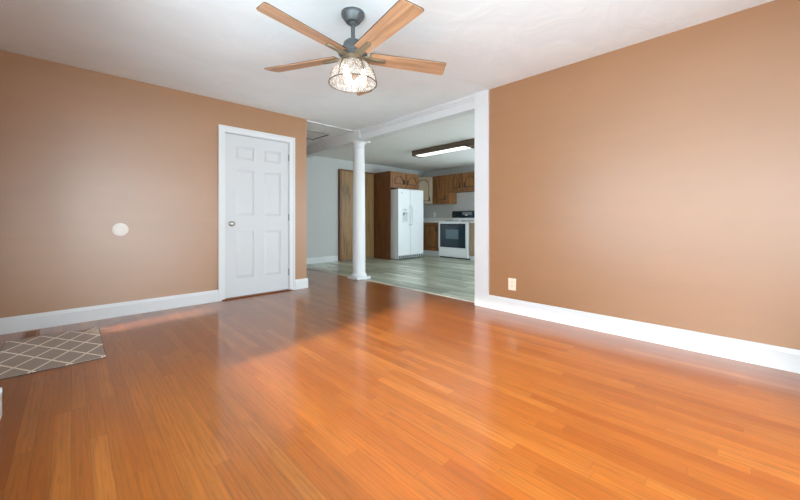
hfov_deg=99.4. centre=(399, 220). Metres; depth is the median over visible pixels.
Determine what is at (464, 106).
beam
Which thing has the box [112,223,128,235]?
blank cover plate
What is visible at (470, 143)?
fluorescent light
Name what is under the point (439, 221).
cooktop
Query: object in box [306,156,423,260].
wall
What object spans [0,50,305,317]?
wall
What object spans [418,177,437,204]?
upper cabinet
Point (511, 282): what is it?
wall outlet
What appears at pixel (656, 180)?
wall
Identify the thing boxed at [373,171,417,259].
tall cabinet
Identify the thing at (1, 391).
baseboard
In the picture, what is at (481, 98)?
trim
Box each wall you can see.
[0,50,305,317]
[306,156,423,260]
[424,165,474,217]
[489,0,799,349]
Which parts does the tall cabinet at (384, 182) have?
panel, door, frame, door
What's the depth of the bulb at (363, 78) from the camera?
2.38 m
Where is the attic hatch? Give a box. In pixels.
[306,130,327,139]
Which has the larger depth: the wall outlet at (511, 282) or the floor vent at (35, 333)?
the wall outlet at (511, 282)
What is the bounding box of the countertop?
[423,218,451,222]
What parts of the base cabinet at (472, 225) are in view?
drawer, drawer, drawer, drawer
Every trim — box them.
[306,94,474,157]
[306,120,354,131]
[306,267,474,302]
[475,89,488,307]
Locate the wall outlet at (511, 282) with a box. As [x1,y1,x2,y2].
[508,278,515,290]
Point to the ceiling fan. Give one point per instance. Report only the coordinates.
(353, 52)
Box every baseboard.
[0,255,337,334]
[0,387,2,419]
[488,295,799,373]
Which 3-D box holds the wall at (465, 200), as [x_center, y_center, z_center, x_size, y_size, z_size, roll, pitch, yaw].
[3.035,-0.241,7.968,0.150,2.440,6.520,0,0,-44]
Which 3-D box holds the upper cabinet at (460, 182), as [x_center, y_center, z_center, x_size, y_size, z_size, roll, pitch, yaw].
[1.754,-0.995,8.914,0.371,0.477,0.922,0,0,-44]
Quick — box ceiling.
[0,0,773,171]
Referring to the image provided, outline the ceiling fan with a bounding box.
[256,0,445,95]
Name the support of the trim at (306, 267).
on the floor
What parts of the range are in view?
door glass, oven door, storage drawer, control panel, clock panel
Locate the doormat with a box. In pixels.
[0,327,105,379]
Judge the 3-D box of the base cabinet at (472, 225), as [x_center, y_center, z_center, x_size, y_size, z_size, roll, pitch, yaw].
[2.474,0.521,7.967,0.654,0.915,1.600,0,0,-44]
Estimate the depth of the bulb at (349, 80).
2.45 m
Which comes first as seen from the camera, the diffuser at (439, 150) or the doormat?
the doormat
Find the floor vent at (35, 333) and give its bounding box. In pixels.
[21,330,39,338]
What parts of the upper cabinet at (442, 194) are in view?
frame, door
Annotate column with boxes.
[348,138,369,279]
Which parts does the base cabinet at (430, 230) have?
door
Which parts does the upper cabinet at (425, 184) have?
door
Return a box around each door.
[218,124,294,300]
[338,169,373,260]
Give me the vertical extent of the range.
1.228 m
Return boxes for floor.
[0,255,799,499]
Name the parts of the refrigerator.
door, door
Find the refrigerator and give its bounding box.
[391,188,422,259]
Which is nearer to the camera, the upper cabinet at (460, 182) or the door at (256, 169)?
the door at (256, 169)
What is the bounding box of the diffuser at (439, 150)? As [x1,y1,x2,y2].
[416,146,468,156]
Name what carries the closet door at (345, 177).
in the wall at (321, 172)
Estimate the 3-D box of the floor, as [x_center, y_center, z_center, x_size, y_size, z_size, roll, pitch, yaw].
[0.530,1.029,4.482,8.600,0.100,8.300,0,0,-44]
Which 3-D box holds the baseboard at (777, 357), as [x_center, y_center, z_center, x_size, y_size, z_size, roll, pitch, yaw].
[2.096,0.906,2.644,0.020,0.146,3.180,0,0,-44]
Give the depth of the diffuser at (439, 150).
6.67 m
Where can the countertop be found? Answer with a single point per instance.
(426, 220)
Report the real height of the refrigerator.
1.760 m
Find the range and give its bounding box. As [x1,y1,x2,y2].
[438,211,474,259]
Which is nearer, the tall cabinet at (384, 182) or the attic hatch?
the attic hatch
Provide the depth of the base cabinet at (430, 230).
9.23 m
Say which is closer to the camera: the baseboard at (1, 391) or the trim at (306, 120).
the baseboard at (1, 391)
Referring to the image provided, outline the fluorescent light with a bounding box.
[412,138,474,157]
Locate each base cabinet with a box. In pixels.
[422,223,439,256]
[470,223,474,259]
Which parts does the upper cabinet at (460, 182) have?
door, door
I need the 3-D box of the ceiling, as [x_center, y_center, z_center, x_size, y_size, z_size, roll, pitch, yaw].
[0.530,-1.511,4.482,8.600,0.100,8.300,0,0,-44]
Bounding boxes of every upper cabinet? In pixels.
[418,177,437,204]
[433,175,456,204]
[450,172,474,192]
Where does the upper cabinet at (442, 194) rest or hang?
attached to the wall at (465, 200)
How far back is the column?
5.58 m
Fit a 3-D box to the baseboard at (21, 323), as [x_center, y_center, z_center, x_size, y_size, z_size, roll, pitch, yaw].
[-2.532,0.909,5.429,5.240,0.140,2.418,0,0,-44]
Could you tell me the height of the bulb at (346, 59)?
0.127 m
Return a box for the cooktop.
[439,221,468,221]

